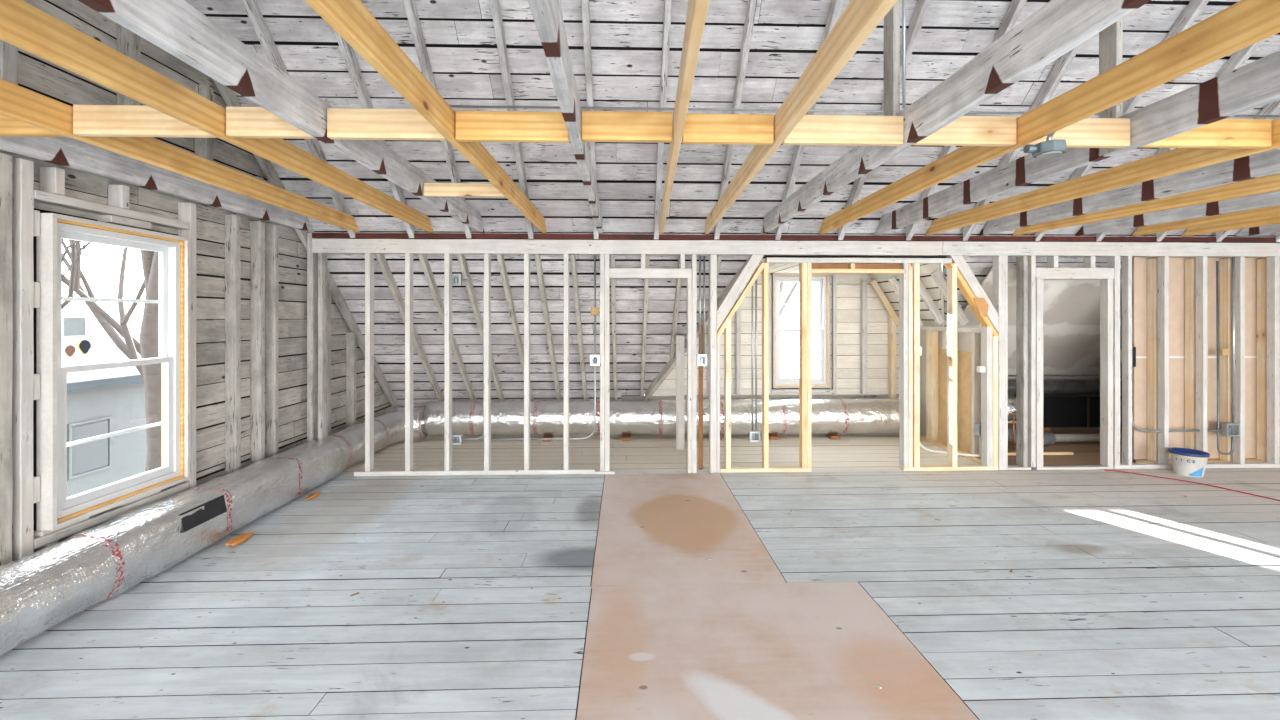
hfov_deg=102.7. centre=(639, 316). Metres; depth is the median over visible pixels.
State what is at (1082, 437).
drain pipe
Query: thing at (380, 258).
rafter
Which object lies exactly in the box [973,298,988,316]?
block
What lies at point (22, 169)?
stud
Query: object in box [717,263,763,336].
diagonal brace
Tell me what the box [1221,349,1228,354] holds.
tag
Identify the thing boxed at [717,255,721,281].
rafter
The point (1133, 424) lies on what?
conduit
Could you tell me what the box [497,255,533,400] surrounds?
rafter
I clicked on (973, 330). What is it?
plate
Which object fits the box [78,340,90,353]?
window sticker
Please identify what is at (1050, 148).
junction box
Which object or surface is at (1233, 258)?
conduit
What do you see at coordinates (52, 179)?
stud
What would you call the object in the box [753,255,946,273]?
ceiling
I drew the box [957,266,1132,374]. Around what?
ceiling
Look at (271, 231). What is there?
stud
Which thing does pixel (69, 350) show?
window sticker
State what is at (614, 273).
header
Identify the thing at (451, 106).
conduit
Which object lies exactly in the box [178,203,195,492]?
stud
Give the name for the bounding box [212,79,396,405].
rafter
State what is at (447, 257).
stud
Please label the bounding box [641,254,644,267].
stud
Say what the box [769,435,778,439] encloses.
support block
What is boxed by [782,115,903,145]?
joist blocking
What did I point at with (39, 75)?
wall
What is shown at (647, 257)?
rafter
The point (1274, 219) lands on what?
joist
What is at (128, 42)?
stud
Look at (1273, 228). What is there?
joist
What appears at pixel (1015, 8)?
rafter
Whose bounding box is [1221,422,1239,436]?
electrical box
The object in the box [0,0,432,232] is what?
joist
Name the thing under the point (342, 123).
joist blocking
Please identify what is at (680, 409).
stud
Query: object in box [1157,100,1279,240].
rafter
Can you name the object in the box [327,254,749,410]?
ceiling
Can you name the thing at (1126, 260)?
stud
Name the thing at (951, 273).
stud
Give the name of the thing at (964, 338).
wall partition
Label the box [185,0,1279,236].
ceiling
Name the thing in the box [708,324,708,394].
stud
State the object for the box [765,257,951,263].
header
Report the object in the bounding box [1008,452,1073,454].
board
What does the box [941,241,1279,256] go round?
plate
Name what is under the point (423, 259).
rafter
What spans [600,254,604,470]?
stud
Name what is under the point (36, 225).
block
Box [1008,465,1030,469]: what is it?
plate
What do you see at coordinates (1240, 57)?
rafter
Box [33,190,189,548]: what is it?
window
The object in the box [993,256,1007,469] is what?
stud
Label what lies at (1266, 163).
joist
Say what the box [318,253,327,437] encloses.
stud
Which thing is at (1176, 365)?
panel
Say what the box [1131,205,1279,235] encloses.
joist
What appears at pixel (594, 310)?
tag
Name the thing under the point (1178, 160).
joist
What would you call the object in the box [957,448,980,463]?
plate
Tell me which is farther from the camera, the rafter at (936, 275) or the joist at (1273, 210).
the rafter at (936, 275)
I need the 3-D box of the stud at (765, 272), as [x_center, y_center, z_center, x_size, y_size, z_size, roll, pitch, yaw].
[1.298,0.499,5.308,0.049,2.116,0.094,0,0,-2]
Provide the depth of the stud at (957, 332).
6.08 m
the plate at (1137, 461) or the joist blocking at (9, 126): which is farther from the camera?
the plate at (1137, 461)
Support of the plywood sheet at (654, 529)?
on the floor
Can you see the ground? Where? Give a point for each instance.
(789, 368)
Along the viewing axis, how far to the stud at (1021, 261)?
5.38 m
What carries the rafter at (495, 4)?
attached to the ceiling at (459, 35)
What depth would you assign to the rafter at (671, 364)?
6.52 m
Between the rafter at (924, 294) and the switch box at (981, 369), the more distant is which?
the rafter at (924, 294)
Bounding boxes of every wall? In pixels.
[0,0,397,542]
[621,274,898,400]
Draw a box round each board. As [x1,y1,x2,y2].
[699,325,702,467]
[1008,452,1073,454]
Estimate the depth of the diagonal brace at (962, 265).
5.33 m
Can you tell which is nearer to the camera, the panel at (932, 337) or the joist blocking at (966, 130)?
the joist blocking at (966, 130)
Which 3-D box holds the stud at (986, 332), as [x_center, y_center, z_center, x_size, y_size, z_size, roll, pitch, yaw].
[3.642,0.829,5.377,0.065,1.457,0.093,0,0,-2]
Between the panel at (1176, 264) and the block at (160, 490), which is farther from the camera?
the panel at (1176, 264)
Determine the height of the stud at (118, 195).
0.147 m
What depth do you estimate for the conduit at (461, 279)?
5.31 m
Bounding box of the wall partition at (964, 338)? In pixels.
[920,330,971,452]
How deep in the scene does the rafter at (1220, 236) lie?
5.35 m
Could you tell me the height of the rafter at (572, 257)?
2.043 m
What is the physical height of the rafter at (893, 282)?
0.669 m
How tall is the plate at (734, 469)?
0.043 m
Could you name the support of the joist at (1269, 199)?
on the plate at (326, 246)
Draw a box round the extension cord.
[1104,470,1279,500]
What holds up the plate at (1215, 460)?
on the floor
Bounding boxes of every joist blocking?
[0,114,66,136]
[73,105,217,137]
[226,107,315,138]
[327,108,446,140]
[423,183,504,196]
[455,111,569,142]
[582,111,672,142]
[682,113,773,144]
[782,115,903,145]
[913,116,1015,145]
[1022,118,1129,147]
[1138,119,1271,148]
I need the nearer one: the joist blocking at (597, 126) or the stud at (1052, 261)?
the joist blocking at (597, 126)
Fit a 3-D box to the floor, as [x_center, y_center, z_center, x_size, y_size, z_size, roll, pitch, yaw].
[2.926,1.625,0.867,12.500,0.050,13.560,0,0,-2]
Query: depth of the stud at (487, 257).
5.18 m
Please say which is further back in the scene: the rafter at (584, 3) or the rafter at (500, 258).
the rafter at (500, 258)
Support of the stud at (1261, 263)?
on the plate at (1246, 460)
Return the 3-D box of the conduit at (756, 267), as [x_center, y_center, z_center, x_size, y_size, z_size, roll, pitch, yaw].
[1.225,0.325,5.399,0.020,1.750,0.019,0,0,-2]
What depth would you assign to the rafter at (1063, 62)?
4.26 m
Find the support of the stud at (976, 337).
on the plate at (978, 459)
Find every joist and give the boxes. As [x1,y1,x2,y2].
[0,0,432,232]
[0,78,359,232]
[0,136,313,231]
[78,0,484,232]
[304,0,545,232]
[528,0,602,233]
[659,0,708,233]
[705,0,897,233]
[761,0,1150,234]
[819,0,1279,234]
[875,51,1279,234]
[926,118,1279,234]
[979,149,1279,235]
[1013,173,1279,235]
[1075,191,1279,235]
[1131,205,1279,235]
[1181,214,1279,236]
[1235,224,1279,236]
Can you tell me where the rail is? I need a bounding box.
[1008,376,1132,379]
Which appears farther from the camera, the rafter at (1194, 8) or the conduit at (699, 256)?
the conduit at (699, 256)
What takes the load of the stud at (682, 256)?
on the header at (614, 273)
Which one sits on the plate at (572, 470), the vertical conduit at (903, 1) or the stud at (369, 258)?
the stud at (369, 258)
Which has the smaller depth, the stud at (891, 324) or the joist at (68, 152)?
the joist at (68, 152)
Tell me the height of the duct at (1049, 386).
0.181 m
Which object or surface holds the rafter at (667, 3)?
attached to the ceiling at (459, 35)
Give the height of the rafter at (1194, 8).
4.373 m
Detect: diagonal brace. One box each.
[717,255,763,329]
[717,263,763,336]
[944,263,998,342]
[946,255,998,332]
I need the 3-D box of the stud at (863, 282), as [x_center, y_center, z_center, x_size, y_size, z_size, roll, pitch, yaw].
[3.145,0.280,7.191,0.066,1.600,0.069,0,0,-2]
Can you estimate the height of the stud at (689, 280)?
1.995 m
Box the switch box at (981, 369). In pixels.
[977,366,984,372]
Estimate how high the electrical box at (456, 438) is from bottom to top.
0.100 m
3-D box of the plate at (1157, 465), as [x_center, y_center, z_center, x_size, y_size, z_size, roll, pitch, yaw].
[5.270,1.577,5.354,0.815,0.046,0.220,0,0,-2]
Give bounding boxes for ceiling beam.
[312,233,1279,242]
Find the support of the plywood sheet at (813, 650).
on the floor
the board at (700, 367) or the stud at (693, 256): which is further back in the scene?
the board at (700, 367)
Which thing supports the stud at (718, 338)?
on the floor
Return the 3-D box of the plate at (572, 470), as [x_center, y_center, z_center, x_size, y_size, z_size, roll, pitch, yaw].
[-1.666,1.577,5.221,2.420,0.046,0.097,0,0,-2]
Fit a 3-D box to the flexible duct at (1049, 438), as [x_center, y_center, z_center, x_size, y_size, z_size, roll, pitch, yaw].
[4.605,1.422,6.246,1.058,0.347,0.162,0,0,-16]
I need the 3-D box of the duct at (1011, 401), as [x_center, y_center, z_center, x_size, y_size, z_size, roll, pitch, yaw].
[4.563,1.148,6.404,1.060,0.304,0.401,0,0,-11]
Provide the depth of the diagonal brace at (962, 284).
5.33 m
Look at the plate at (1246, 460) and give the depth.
5.55 m
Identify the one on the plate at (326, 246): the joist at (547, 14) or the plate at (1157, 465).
the joist at (547, 14)
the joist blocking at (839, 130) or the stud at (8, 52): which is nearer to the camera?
the joist blocking at (839, 130)
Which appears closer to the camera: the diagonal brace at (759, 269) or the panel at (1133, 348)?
the diagonal brace at (759, 269)
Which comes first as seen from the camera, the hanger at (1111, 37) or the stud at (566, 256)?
the hanger at (1111, 37)
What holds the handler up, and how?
on the floor
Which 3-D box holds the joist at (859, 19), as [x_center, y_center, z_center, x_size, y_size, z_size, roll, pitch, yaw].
[0.681,-0.925,2.256,0.040,0.140,6.073,0,0,0]
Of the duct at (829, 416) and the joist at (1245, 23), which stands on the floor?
the duct at (829, 416)
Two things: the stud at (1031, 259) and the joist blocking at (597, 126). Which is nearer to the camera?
the joist blocking at (597, 126)
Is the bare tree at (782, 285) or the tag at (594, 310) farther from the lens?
the bare tree at (782, 285)
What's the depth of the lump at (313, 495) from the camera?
4.52 m
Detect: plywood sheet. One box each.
[576,582,978,719]
[591,473,785,588]
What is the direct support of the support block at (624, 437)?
on the floor
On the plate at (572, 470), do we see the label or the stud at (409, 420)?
the stud at (409, 420)
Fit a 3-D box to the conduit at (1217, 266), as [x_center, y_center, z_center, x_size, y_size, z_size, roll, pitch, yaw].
[6.234,0.434,5.456,0.132,2.069,0.026,0,0,27]
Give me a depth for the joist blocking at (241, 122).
2.44 m
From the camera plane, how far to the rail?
6.88 m
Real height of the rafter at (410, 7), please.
4.374 m
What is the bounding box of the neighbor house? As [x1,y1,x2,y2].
[62,320,146,496]
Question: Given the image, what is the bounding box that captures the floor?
[0,423,1279,719]
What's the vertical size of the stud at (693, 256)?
2.239 m
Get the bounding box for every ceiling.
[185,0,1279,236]
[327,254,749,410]
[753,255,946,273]
[869,264,944,326]
[942,256,1132,397]
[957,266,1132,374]
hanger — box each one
[883,0,899,146]
[1099,18,1122,155]
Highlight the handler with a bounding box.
[1015,393,1132,432]
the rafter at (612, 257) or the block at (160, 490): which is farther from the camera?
the rafter at (612, 257)
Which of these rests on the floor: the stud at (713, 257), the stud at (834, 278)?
the stud at (713, 257)
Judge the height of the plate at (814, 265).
0.060 m
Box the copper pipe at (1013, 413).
[1013,413,1014,449]
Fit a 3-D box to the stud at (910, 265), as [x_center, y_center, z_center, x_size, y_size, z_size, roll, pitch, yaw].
[2.806,0.499,5.352,0.044,2.116,0.094,0,0,-2]
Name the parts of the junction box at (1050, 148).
plate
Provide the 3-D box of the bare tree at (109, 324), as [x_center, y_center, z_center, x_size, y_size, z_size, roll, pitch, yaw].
[-11.861,0.493,12.047,10.562,13.501,8.283,0,0,-20]
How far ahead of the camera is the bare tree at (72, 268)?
7.96 m
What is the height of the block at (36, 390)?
0.140 m
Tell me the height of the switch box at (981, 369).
0.065 m
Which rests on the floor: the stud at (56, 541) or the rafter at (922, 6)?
the stud at (56, 541)
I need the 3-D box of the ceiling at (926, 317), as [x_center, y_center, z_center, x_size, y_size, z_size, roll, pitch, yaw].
[3.835,0.200,6.485,1.151,1.656,1.663,0,0,-2]
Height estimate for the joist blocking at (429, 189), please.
0.089 m
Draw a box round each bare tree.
[62,239,88,309]
[62,239,144,377]
[139,249,161,471]
[780,282,798,317]
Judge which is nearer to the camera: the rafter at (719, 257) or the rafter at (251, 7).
the rafter at (251, 7)
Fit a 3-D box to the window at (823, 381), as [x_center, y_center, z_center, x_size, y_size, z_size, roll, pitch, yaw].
[2.265,0.225,7.205,0.865,1.670,0.151,0,0,-2]
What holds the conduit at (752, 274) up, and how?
attached to the electrical box at (754, 436)
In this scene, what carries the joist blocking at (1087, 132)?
attached to the joist at (1255, 84)
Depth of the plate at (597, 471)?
5.20 m
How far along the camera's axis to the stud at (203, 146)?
3.90 m
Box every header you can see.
[609,268,691,278]
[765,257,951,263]
[812,269,903,273]
[1036,268,1113,278]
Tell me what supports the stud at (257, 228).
on the floor
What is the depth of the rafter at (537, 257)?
6.05 m
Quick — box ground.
[781,347,818,377]
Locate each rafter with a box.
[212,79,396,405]
[241,0,354,237]
[333,29,413,237]
[374,254,443,400]
[403,0,470,237]
[417,254,476,400]
[457,255,504,401]
[490,0,532,238]
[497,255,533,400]
[534,255,561,400]
[570,255,587,400]
[581,0,598,238]
[610,255,616,400]
[640,255,649,399]
[645,258,748,399]
[654,0,671,238]
[670,255,681,357]
[714,0,757,238]
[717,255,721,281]
[775,0,842,239]
[838,0,930,239]
[869,279,898,326]
[888,276,923,325]
[906,0,1026,239]
[920,280,945,324]
[930,270,969,324]
[963,44,1081,240]
[1035,0,1208,240]
[1096,40,1262,240]
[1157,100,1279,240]
[1216,230,1231,241]
[1276,232,1279,241]
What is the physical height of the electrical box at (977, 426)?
0.120 m
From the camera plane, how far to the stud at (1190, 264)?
5.53 m
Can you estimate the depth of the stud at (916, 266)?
5.31 m
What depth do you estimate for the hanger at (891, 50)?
2.62 m
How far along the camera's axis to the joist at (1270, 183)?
4.00 m
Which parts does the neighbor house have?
pane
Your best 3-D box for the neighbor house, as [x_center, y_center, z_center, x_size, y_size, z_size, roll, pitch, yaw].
[-17.497,3.650,16.488,8.800,7.100,13.800,0,0,-2]
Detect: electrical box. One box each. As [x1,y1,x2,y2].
[452,274,461,285]
[452,434,462,444]
[590,355,599,365]
[697,354,706,365]
[749,430,759,441]
[974,423,980,435]
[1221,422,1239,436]
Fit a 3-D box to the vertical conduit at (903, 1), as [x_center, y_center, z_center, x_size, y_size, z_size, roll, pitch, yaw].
[1.341,-1.680,2.601,0.016,1.240,0.015,0,0,-2]
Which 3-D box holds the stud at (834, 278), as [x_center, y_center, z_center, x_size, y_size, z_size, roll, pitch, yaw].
[2.728,0.250,7.187,0.052,1.660,0.049,0,0,-2]
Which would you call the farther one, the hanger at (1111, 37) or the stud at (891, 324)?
the stud at (891, 324)
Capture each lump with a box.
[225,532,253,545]
[306,491,320,500]
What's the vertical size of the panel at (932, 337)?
1.384 m
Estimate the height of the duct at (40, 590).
0.409 m
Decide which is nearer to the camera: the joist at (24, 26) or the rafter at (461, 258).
the joist at (24, 26)
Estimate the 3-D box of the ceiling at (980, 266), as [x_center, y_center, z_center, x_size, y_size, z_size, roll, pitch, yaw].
[6.124,0.409,6.782,5.754,2.350,2.365,0,0,-2]
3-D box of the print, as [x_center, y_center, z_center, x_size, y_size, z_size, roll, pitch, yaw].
[5.541,1.536,5.096,0.105,0.103,0.022,0,0,17]
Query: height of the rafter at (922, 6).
4.375 m
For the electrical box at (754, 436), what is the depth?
5.38 m
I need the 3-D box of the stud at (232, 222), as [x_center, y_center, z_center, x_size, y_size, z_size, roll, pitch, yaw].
[-3.360,0.370,4.225,0.092,2.420,0.058,0,0,-2]
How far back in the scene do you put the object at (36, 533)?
2.85 m
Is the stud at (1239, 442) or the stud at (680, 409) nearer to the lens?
the stud at (1239, 442)
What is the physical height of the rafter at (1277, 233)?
4.375 m
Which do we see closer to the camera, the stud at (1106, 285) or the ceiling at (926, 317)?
the stud at (1106, 285)
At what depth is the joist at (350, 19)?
1.96 m
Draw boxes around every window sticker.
[65,345,74,356]
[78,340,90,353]
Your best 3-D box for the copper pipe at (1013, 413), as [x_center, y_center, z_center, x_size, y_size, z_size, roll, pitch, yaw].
[4.441,1.360,6.084,0.016,0.440,0.015,0,0,-2]
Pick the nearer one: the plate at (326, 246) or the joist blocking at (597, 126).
the joist blocking at (597, 126)
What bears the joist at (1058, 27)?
on the plate at (326, 246)
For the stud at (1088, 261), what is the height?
0.125 m
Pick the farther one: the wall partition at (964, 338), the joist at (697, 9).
the wall partition at (964, 338)
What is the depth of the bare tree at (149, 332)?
8.45 m
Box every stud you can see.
[0,40,17,84]
[0,153,12,565]
[12,158,33,560]
[33,540,57,552]
[40,167,64,194]
[108,185,128,208]
[117,23,140,104]
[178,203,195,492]
[195,84,213,161]
[225,215,240,474]
[250,221,264,463]
[265,225,278,457]
[307,233,317,441]
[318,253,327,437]
[327,285,330,434]
[346,332,355,427]
[365,253,373,471]
[405,253,413,470]
[444,254,451,470]
[484,254,490,470]
[524,254,529,469]
[563,254,568,469]
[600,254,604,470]
[605,254,609,470]
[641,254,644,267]
[676,336,684,449]
[680,254,684,268]
[687,278,691,472]
[691,254,696,472]
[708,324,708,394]
[709,254,716,472]
[717,337,719,472]
[724,320,730,468]
[735,293,740,394]
[762,263,768,467]
[768,275,771,394]
[799,263,806,467]
[807,263,811,467]
[832,276,836,393]
[861,280,866,393]
[888,316,895,398]
[899,263,908,466]
[908,263,912,466]
[913,263,919,466]
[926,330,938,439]
[947,263,956,466]
[957,332,957,447]
[971,333,980,456]
[981,326,992,465]
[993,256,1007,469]
[993,336,997,465]
[1016,256,1027,466]
[1028,256,1035,466]
[1036,279,1043,466]
[1047,256,1057,267]
[1083,256,1094,267]
[1100,279,1112,466]
[1107,256,1119,464]
[1122,256,1131,464]
[1147,258,1157,461]
[1158,256,1168,464]
[1184,258,1195,449]
[1196,256,1207,451]
[1219,258,1232,460]
[1233,256,1244,463]
[1257,258,1266,460]
[1267,257,1278,463]
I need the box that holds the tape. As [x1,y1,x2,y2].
[1136,356,1279,357]
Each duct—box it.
[0,409,426,655]
[421,398,898,435]
[1008,380,1132,393]
[1008,397,1015,420]
[1008,428,1055,444]
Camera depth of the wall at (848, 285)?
7.24 m
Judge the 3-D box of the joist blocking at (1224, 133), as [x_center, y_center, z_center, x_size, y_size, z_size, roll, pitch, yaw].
[2.856,-0.930,2.595,0.672,0.139,0.038,0,0,-2]
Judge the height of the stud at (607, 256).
2.210 m
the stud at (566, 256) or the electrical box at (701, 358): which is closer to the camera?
the stud at (566, 256)
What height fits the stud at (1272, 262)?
2.195 m
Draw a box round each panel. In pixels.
[938,349,971,452]
[1132,347,1135,366]
[1133,257,1279,355]
[1133,358,1279,458]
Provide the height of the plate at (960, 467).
0.042 m
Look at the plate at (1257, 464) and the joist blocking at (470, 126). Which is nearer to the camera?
the joist blocking at (470, 126)
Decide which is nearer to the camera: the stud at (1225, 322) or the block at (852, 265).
the block at (852, 265)
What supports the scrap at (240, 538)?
on the floor
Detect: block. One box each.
[33,210,39,235]
[33,374,39,399]
[33,476,39,503]
[34,282,39,307]
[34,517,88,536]
[98,215,150,228]
[119,490,160,505]
[542,435,552,441]
[622,435,630,440]
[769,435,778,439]
[826,434,839,439]
[850,263,854,268]
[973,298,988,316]
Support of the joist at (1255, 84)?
on the plate at (326, 246)
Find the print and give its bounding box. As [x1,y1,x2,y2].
[1189,467,1203,476]
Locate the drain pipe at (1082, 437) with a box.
[1054,433,1132,441]
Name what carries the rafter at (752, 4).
attached to the ceiling at (459, 35)
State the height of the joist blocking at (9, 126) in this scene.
0.139 m
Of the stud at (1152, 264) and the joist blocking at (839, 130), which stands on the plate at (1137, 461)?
the stud at (1152, 264)
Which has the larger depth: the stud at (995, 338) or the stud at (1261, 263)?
the stud at (1261, 263)
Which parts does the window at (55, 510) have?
sill rail, window header, sash, sash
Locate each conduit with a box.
[449,105,1279,117]
[461,279,483,439]
[464,256,595,439]
[699,256,700,353]
[703,256,704,353]
[752,274,752,430]
[755,267,756,430]
[867,114,1001,115]
[902,0,905,108]
[920,436,980,456]
[1132,415,1221,432]
[1216,261,1233,454]
[1232,257,1234,422]
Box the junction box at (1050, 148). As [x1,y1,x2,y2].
[1023,132,1066,158]
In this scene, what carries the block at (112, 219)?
on the window at (55, 510)
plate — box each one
[312,239,942,255]
[354,467,595,475]
[594,468,614,473]
[720,466,811,472]
[812,263,900,268]
[899,464,997,470]
[920,326,980,332]
[920,435,946,449]
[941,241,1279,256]
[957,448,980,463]
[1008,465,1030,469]
[1033,465,1113,469]
[1113,462,1172,468]
[1136,460,1153,462]
[1206,461,1279,467]
[1207,459,1232,461]
[1245,459,1263,461]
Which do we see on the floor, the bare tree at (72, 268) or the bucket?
the bucket
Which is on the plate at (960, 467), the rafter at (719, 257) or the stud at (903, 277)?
the stud at (903, 277)
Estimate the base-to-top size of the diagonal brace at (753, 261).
0.778 m
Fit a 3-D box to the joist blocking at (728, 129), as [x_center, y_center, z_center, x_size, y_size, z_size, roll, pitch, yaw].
[0.433,-0.925,2.523,0.449,0.139,0.038,0,0,-2]
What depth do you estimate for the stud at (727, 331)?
5.25 m
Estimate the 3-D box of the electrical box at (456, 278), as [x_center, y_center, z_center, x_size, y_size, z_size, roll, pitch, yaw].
[-1.903,-0.385,5.299,0.110,0.120,0.054,0,0,-2]
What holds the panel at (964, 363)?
attached to the wall partition at (964, 338)
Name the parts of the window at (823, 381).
sash, sash, sill rail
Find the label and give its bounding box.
[63,317,85,335]
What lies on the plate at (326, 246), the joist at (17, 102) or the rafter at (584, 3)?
the joist at (17, 102)
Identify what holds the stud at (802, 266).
on the plate at (734, 469)
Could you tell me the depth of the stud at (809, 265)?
5.28 m
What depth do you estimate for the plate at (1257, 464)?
5.41 m
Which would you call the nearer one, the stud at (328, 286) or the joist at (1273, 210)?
the joist at (1273, 210)
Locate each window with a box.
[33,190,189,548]
[771,273,832,392]
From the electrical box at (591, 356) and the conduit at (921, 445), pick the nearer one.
the electrical box at (591, 356)
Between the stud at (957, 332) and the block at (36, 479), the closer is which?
the block at (36, 479)
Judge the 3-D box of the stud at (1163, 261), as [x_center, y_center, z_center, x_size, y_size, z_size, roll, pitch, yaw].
[5.545,0.457,5.425,0.050,2.195,0.077,0,0,-2]
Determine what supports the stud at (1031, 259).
on the floor
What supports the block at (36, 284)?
attached to the stud at (22, 169)
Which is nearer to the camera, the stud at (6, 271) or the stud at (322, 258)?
the stud at (6, 271)
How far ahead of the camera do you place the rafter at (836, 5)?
4.61 m
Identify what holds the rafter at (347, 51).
attached to the ceiling at (459, 35)
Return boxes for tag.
[591,307,598,314]
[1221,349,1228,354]
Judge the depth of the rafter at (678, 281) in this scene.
5.99 m
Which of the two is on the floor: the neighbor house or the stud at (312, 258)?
the stud at (312, 258)
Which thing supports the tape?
attached to the panel at (1176, 365)
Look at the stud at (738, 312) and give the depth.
7.10 m
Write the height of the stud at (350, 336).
1.400 m
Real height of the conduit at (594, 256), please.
1.919 m
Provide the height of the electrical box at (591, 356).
0.110 m
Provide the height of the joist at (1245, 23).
0.140 m
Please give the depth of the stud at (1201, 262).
5.42 m
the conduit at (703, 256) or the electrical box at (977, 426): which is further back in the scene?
the electrical box at (977, 426)
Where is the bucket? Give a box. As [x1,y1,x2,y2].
[1168,444,1209,477]
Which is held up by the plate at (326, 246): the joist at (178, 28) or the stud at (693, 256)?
the joist at (178, 28)
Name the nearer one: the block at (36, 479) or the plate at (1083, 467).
the block at (36, 479)
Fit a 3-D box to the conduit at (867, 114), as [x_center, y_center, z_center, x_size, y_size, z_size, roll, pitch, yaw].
[2.416,-1.650,4.204,1.120,0.023,0.024,0,0,-2]
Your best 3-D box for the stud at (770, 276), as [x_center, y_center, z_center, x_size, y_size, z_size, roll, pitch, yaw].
[1.804,0.250,7.150,0.052,1.660,0.069,0,0,-2]
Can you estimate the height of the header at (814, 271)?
0.044 m
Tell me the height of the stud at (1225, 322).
2.186 m
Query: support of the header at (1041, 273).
on the stud at (1106, 285)
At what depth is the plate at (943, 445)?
6.40 m
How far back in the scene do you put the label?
3.01 m
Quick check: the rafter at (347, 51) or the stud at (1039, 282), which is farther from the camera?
the stud at (1039, 282)
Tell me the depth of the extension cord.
4.91 m
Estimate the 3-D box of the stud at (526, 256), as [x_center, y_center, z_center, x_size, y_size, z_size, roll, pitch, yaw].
[-1.154,0.457,5.235,0.050,2.195,0.095,0,0,-2]
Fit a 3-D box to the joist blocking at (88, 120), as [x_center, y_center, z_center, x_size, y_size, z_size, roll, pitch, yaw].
[-2.347,-0.932,2.440,0.654,0.139,0.038,0,0,-2]
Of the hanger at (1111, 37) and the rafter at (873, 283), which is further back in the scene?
the rafter at (873, 283)
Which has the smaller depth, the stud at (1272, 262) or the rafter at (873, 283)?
the stud at (1272, 262)
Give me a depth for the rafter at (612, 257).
6.13 m
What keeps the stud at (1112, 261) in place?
on the plate at (1157, 465)

